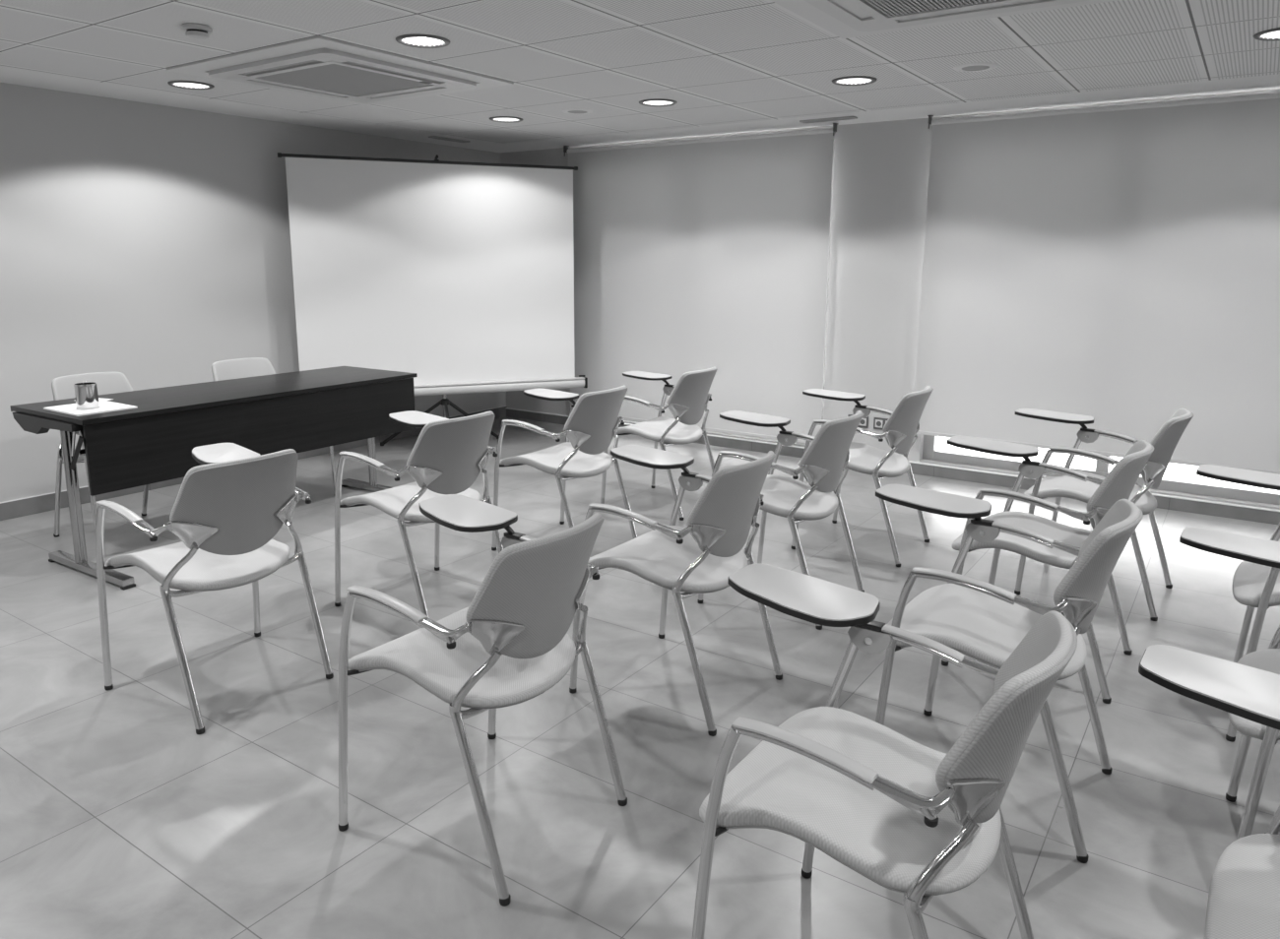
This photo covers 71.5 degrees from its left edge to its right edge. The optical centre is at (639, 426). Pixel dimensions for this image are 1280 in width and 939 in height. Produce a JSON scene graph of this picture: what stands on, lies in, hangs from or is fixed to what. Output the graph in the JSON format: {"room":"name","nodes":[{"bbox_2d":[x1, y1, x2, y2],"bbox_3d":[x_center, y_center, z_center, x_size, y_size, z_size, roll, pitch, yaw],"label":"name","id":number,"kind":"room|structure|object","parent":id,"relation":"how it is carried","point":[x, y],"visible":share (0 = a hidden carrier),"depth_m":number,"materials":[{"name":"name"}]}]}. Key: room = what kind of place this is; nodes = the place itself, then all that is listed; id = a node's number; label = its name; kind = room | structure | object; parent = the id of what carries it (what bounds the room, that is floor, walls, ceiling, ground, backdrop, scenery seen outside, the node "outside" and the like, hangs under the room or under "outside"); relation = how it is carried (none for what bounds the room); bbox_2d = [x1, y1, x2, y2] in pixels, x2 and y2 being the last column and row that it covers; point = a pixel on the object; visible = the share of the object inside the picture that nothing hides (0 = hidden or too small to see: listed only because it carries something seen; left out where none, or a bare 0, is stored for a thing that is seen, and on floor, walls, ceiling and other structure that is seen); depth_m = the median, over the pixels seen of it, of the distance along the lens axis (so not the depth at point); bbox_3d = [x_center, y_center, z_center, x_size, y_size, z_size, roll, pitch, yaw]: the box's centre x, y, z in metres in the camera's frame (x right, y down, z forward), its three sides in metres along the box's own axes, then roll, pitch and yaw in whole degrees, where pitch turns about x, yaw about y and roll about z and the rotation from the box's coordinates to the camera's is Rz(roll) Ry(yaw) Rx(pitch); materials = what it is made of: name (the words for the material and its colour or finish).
{"room":"lecture hall","nodes":[
{"label":"lecture hall","id":0,"kind":"room"},
{"bbox_2d":[0,82,506,503],"bbox_3d":[-3.692,-0.637,4.767,0.200,2.368,8.850,8,13,34],"label":"wall","id":1,"kind":"structure","parent":0,"point":[148,243],"depth_m":5.42,"materials":[{"name":"grey paint"}]},
{"bbox_2d":[0,405,507,520],"bbox_3d":[-3.619,0.490,4.907,0.012,0.102,8.380,8,13,34],"label":"baseboard","id":2,"kind":"structure","parent":1,"relation":"attached to","point":[17,508],"depth_m":5.44,"materials":[{"name":"grey stone"}]},
{"bbox_2d":[0,416,1279,938],"bbox_3d":[-0.237,1.062,2.668,8.600,0.150,8.850,8,13,34],"label":"floor","id":3,"kind":"structure","parent":0,"point":[119,819],"depth_m":2.70,"materials":[{"name":"tile"}]},
{"bbox_2d":[51,372,148,537],"bbox_3d":[-2.729,0.162,4.674,0.610,0.842,0.577,7,13,32],"label":"armchair","id":4,"kind":"object","parent":3,"relation":"on","point":[62,387],"visible":0.12,"depth_m":4.66,"materials":[{"name":"white plastic"}]},
{"bbox_2d":[9,366,417,590],"bbox_3d":[-2.139,0.162,4.961,0.929,0.742,2.008,7,13,32],"label":"conference table","id":5,"kind":"object","parent":3,"relation":"on","point":[153,442],"visible":0.9,"depth_m":4.58,"materials":[{"name":"black wood"}]},
{"bbox_2d":[43,400,137,416],"bbox_3d":[-2.621,-0.087,4.245,0.330,0.009,0.270,7,13,33],"label":"paper pad","id":6,"kind":"object","parent":5,"relation":"on","point":[104,406],"visible":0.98,"depth_m":4.19,"materials":[{"name":"white paper"}]},
{"bbox_2d":[73,382,99,409],"bbox_3d":[-2.609,-0.143,4.195,0.094,0.118,0.094,8,13,34],"label":"pen cup","id":7,"kind":"object","parent":6,"relation":"on","point":[87,396],"visible":0.99,"depth_m":4.16,"materials":[{"name":"silver metal"}]},
{"bbox_2d":[74,397,113,400],"bbox_3d":[-2.760,-0.132,4.494,0.150,0.003,0.100,4,11,20],"label":"sheet","id":8,"kind":"object","parent":5,"relation":"on","point":[99,399],"visible":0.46,"depth_m":4.51,"materials":[{"name":"white paper"}]},
{"bbox_2d":[95,443,333,734],"bbox_3d":[-1.497,0.467,3.103,0.762,0.842,0.625,8,13,36],"label":"chair","id":9,"kind":"object","parent":3,"relation":"on","point":[227,511],"visible":1,"depth_m":2.88,"materials":[{"name":"grey plastic"}]},
{"bbox_2d":[211,357,336,493],"bbox_3d":[-2.249,0.031,5.378,0.610,0.842,0.577,8,13,36],"label":"armchair","id":10,"kind":"object","parent":3,"relation":"on","point":[236,368],"visible":0.09,"depth_m":5.47,"materials":[{"name":"grey plastic"}]},
{"bbox_2d":[334,410,503,618],"bbox_3d":[-0.962,0.329,3.845,0.761,0.842,0.625,8,13,35],"label":"chair","id":11,"kind":"object","parent":3,"relation":"on","point":[447,457],"visible":0.89,"depth_m":3.60,"materials":[{"name":"grey plastic"}]},
{"bbox_2d":[277,152,587,446],"bbox_3d":[-1.445,-0.866,6.537,2.210,2.180,0.943,-4,12,-22],"label":"projection screen","id":12,"kind":"object","parent":3,"relation":"on","point":[457,276],"visible":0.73,"depth_m":6.50,"materials":[{"name":"white fabric"}]},
{"bbox_2d":[338,494,627,906],"bbox_3d":[-0.448,0.611,2.374,0.761,0.842,0.625,8,13,34],"label":"chair","id":13,"kind":"object","parent":3,"relation":"on","point":[511,645],"visible":1,"depth_m":2.16,"materials":[{"name":"grey plastic"}]},
{"bbox_2d":[491,385,637,550],"bbox_3d":[-0.421,0.191,4.587,0.761,0.842,0.625,7,13,33],"label":"chair","id":14,"kind":"object","parent":3,"relation":"on","point":[593,421],"visible":0.94,"depth_m":4.37,"materials":[{"name":"grey plastic"}]},
{"bbox_2d":[600,367,717,520],"bbox_3d":[0.099,0.044,5.377,0.762,0.842,0.625,8,13,34],"label":"chair","id":15,"kind":"object","parent":3,"relation":"on","point":[687,401],"visible":0.92,"depth_m":5.15,"materials":[{"name":"grey plastic"}]},
{"bbox_2d":[569,445,782,736],"bbox_3d":[0.095,0.475,3.107,0.762,0.842,0.625,8,13,34],"label":"chair","id":16,"kind":"object","parent":3,"relation":"on","point":[700,557],"visible":0.91,"depth_m":2.89,"materials":[{"name":"grey plastic"}]},
{"bbox_2d":[697,410,864,630],"bbox_3d":[0.585,0.326,3.905,0.762,0.842,0.625,8,13,34],"label":"chair","id":17,"kind":"object","parent":3,"relation":"on","point":[822,465],"visible":0.87,"depth_m":3.68,"materials":[{"name":"grey plastic"}]},
{"bbox_2d":[791,385,933,567],"bbox_3d":[1.113,0.191,4.631,0.762,0.842,0.625,7,13,33],"label":"chair","id":18,"kind":"object","parent":3,"relation":"on","point":[900,430],"visible":0.84,"depth_m":4.39,"materials":[{"name":"grey plastic"}]},
{"bbox_2d":[692,564,1077,938],"bbox_3d":[0.416,0.732,1.766,0.761,0.842,0.625,8,13,34],"label":"chair","id":19,"kind":"object","parent":3,"relation":"on","point":[918,821],"visible":1,"depth_m":1.61,"materials":[{"name":"grey plastic"}]},
{"bbox_2d":[875,484,1143,863],"bbox_3d":[0.959,0.590,2.530,0.761,0.842,0.625,7,13,33],"label":"chair","id":20,"kind":"object","parent":3,"relation":"on","point":[985,622],"visible":0.8,"depth_m":2.40,"materials":[{"name":"grey plastic"}]},
{"bbox_2d":[941,435,1153,703],"bbox_3d":[1.448,0.441,3.324,0.761,0.842,0.625,8,13,35],"label":"chair","id":21,"kind":"object","parent":3,"relation":"on","point":[1119,484],"visible":0.67,"depth_m":3.17,"materials":[{"name":"grey plastic"}]},
{"bbox_2d":[1014,408,1193,621],"bbox_3d":[2.011,0.314,4.012,0.762,0.842,0.626,8,13,36],"label":"chair","id":22,"kind":"object","parent":3,"relation":"on","point":[1165,442],"visible":0.77,"depth_m":3.85,"materials":[{"name":"grey plastic"}]},
{"bbox_2d":[1138,644,1279,938],"bbox_3d":[1.118,0.819,1.326,0.762,0.842,0.625,8,13,34],"label":"chair","id":23,"kind":"object","parent":3,"relation":"on","point":[1244,902],"visible":1,"depth_m":1.51,"materials":[{"name":"grey plastic"}]},
{"bbox_2d":[1179,526,1279,839],"bbox_3d":[1.649,0.679,2.077,0.762,0.842,0.625,8,13,34],"label":"chair","id":24,"kind":"object","parent":3,"relation":"on","point":[1266,552],"visible":0.64,"depth_m":2.26,"materials":[{"name":"grey plastic"}]},
{"bbox_2d":[1196,464,1279,742],"bbox_3d":[2.162,0.539,2.828,0.762,0.842,0.625,8,13,34],"label":"chair","id":25,"kind":"object","parent":3,"relation":"on","point":[1254,585],"visible":0.82,"depth_m":2.92,"materials":[{"name":"grey plastic"}]},
{"bbox_2d":[0,0,1279,143],"bbox_3d":[-0.355,-1.290,1.989,7.244,0.001,7.875,8,13,34],"label":"ceiling","id":26,"kind":"structure","parent":0,"point":[722,61],"depth_m":3.93,"materials":[{"name":"tile"}]},
{"bbox_2d":[167,80,214,89],"bbox_3d":[-2.398,-1.859,4.746,0.226,0.086,0.226,8,13,34],"label":"recessed light","id":27,"kind":"object","parent":26,"relation":"in","point":[189,85],"visible":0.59,"depth_m":4.80,"materials":[{"name":"white glass"}]},
{"bbox_2d":[181,23,212,40],"bbox_3d":[-1.767,-1.571,3.550,0.112,0.047,0.112,8,13,34],"label":"smoke detector","id":28,"kind":"object","parent":26,"relation":"attached to","point":[196,32],"visible":1,"depth_m":3.52,"materials":[{"name":"grey plastic"}]},
{"bbox_2d":[166,35,513,105],"bbox_3d":[-1.486,-1.757,4.498,1.194,0.032,1.194,8,13,34],"label":"air conditioner","id":29,"kind":"object","parent":26,"relation":"attached to","point":[318,66],"visible":1,"depth_m":4.32,"materials":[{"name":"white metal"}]},
{"bbox_2d":[259,64,429,95],"bbox_3d":[-1.486,-1.756,4.498,0.616,0.018,0.616,8,13,34],"label":"grille","id":30,"kind":"object","parent":29,"relation":"attached to","point":[338,79],"depth_m":4.49,"materials":[{"name":"grey plastic"}]},
{"bbox_2d":[395,34,450,48],"bbox_3d":[-0.914,-1.661,3.746,0.226,0.086,0.226,8,13,34],"label":"recessed light","id":31,"kind":"object","parent":26,"relation":"in","point":[414,40],"visible":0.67,"depth_m":3.81,"materials":[{"name":"white glass"}]},
{"bbox_2d":[489,116,523,123],"bbox_3d":[-0.884,-2.064,5.871,0.226,0.086,0.226,8,13,34],"label":"recessed light","id":32,"kind":"object","parent":26,"relation":"in","point":[507,119],"visible":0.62,"depth_m":5.93,"materials":[{"name":"grey"}]},
{"bbox_2d":[561,108,593,114],"bbox_3d":[-0.389,-1.962,5.544,0.204,0.007,0.204,8,13,34],"label":"ceiling speaker","id":33,"kind":"object","parent":26,"relation":"attached to","point":[567,110],"visible":1,"depth_m":5.51,"materials":[{"name":"white plastic"}]},
{"bbox_2d":[567,110,586,113],"bbox_3d":[-0.389,-1.962,5.544,0.126,0.005,0.126,8,13,34],"label":"grille","id":34,"kind":"object","parent":33,"relation":"attached to","point":[568,111],"depth_m":5.54,"materials":[{"name":"grey metal"}]},
{"bbox_2d":[639,98,677,106],"bbox_3d":[0.105,-1.932,5.204,0.226,0.086,0.226,8,13,34],"label":"recessed light","id":35,"kind":"object","parent":26,"relation":"in","point":[655,101],"visible":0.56,"depth_m":5.26,"materials":[{"name":"white"}]},
{"bbox_2d":[832,75,877,85],"bbox_3d":[1.094,-1.800,4.537,0.226,0.086,0.226,8,13,34],"label":"recessed light","id":36,"kind":"object","parent":26,"relation":"in","point":[853,80],"visible":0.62,"depth_m":4.60,"materials":[{"name":"white glass"}]},
{"bbox_2d":[770,0,1118,38],"bbox_3d":[0.986,-1.427,2.831,1.194,0.032,1.194,8,13,34],"label":"air conditioner","id":37,"kind":"object","parent":26,"relation":"attached to","point":[845,19],"visible":1,"depth_m":3.19,"materials":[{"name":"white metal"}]},
{"bbox_2d":[864,0,997,16],"bbox_3d":[0.986,-1.426,2.831,0.616,0.018,0.616,8,13,34],"label":"grille","id":38,"kind":"object","parent":37,"relation":"attached to","point":[881,8],"depth_m":3.11,"materials":[{"name":"grey plastic"}]},
{"bbox_2d":[953,62,998,71],"bbox_3d":[1.588,-1.698,4.210,0.204,0.007,0.204,8,13,34],"label":"ceiling speaker","id":39,"kind":"object","parent":26,"relation":"attached to","point":[976,66],"visible":1,"depth_m":4.19,"materials":[{"name":"white plastic"}]},
{"bbox_2d":[961,65,989,70],"bbox_3d":[1.588,-1.698,4.210,0.126,0.005,0.126,8,13,34],"label":"grille","id":40,"kind":"object","parent":39,"relation":"attached to","point":[964,68],"depth_m":4.22,"materials":[{"name":"grey metal"}]},
{"bbox_2d":[1253,27,1279,41],"bbox_3d":[2.578,-1.602,3.537,0.226,0.086,0.226,8,13,34],"label":"recessed light","id":41,"kind":"object","parent":26,"relation":"in","point":[1272,34],"visible":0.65,"depth_m":3.62,"materials":[{"name":"white glass"}]},
{"bbox_2d":[0,25,1279,152],"bbox_3d":[-0.224,-1.407,2.199,8.600,0.140,8.850,8,13,34],"label":"ceiling","id":42,"kind":"structure","parent":0,"point":[7,75],"depth_m":5.49,"materials":[{"name":"white"}]},
{"bbox_2d":[428,135,470,142],"bbox_3d":[-1.487,-2.238,6.946,0.084,0.010,0.380,8,13,34],"label":"ceiling vent","id":43,"kind":"object","parent":42,"relation":"in","point":[431,137],"visible":1,"depth_m":6.91,"materials":[{"name":"grey plastic"}]},
{"bbox_2d":[799,116,857,123],"bbox_3d":[1.237,-2.015,5.848,0.380,0.010,0.084,8,13,34],"label":"ceiling vent","id":44,"kind":"object","parent":42,"relation":"in","point":[843,117],"visible":1,"depth_m":5.82,"materials":[{"name":"grey plastic"}]},
{"bbox_2d":[914,92,1279,474],"bbox_3d":[3.474,-0.751,4.772,3.968,2.067,0.063,8,13,34],"label":"roller blind","id":45,"kind":"object","parent":42,"relation":"hanging from","point":[1119,266],"visible":0.87,"depth_m":5.25,"materials":[{"name":"white fabric"}]},
{"bbox_2d":[500,88,1279,510],"bbox_3d":[2.205,-0.824,5.917,8.200,2.368,0.250,8,13,34],"label":"wall","id":46,"kind":"structure","parent":0,"point":[881,169],"depth_m":6.13,"materials":[{"name":"grey paint"}]},
{"bbox_2d":[623,139,834,447],"bbox_3d":[0.480,-1.040,7.014,2.188,2.193,0.133,8,13,34],"label":"window","id":47,"kind":"structure","parent":46,"relation":"in","point":[624,420],"depth_m":6.53,"materials":[{"name":"silver metal"}]},
{"bbox_2d":[563,123,837,443],"bbox_3d":[0.353,-1.087,6.892,2.373,2.232,0.063,8,13,34],"label":"roller blind","id":48,"kind":"object","parent":47,"relation":"attached to","point":[698,254],"visible":0.84,"depth_m":6.76,"materials":[{"name":"white fabric"}]},
{"bbox_2d":[847,414,868,428],"bbox_3d":[1.557,-0.036,6.354,0.150,0.084,0.012,8,13,34],"label":"wall socket","id":49,"kind":"object","parent":46,"relation":"attached to","point":[864,422],"visible":0.4,"depth_m":6.33,"materials":[{"name":"grey plastic"}]},
{"bbox_2d":[858,418,866,426],"bbox_3d":[1.585,-0.031,6.331,0.052,0.054,0.003,8,13,34],"label":"outlet","id":50,"kind":"object","parent":49,"relation":"attached to","point":[863,422],"depth_m":6.33,"materials":[{"name":"grey plastic"}]},
{"bbox_2d":[873,417,888,430],"bbox_3d":[1.714,-0.015,6.249,0.150,0.084,0.012,8,13,34],"label":"wall socket","id":51,"kind":"object","parent":46,"relation":"attached to","point":[878,422],"visible":0.56,"depth_m":6.26,"materials":[{"name":"grey plastic"}]},
{"bbox_2d":[875,419,882,428],"bbox_3d":[1.682,-0.018,6.266,0.052,0.054,0.003,8,13,34],"label":"outlet","id":52,"kind":"object","parent":51,"relation":"attached to","point":[878,422],"depth_m":6.26,"materials":[{"name":"grey plastic"}]},
{"bbox_2d":[506,407,1279,524],"bbox_3d":[2.120,0.318,6.022,8.166,0.084,0.020,8,13,34],"label":"baseboard","id":53,"kind":"structure","parent":46,"relation":"attached to","point":[1189,505],"depth_m":5.93,"materials":[{"name":"grey stone"}]},
{"bbox_2d":[919,435,1279,510],"bbox_3d":[3.516,-0.634,4.966,3.738,2.193,0.133,8,13,34],"label":"window","id":54,"kind":"structure","parent":46,"relation":"in","point":[930,455],"depth_m":5.41,"materials":[{"name":"silver metal"}]},
{"label":"outside","id":55,"kind":"structure","parent":0,"visible":0},
{"bbox_2d":[936,436,1279,492],"bbox_3d":[12.263,-1.509,17.278,40.000,0.180,29.740,8,13,34],"label":"paving","id":56,"kind":"object","parent":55,"point":[1174,471],"depth_m":7.04,"materials":[{"name":"white"}]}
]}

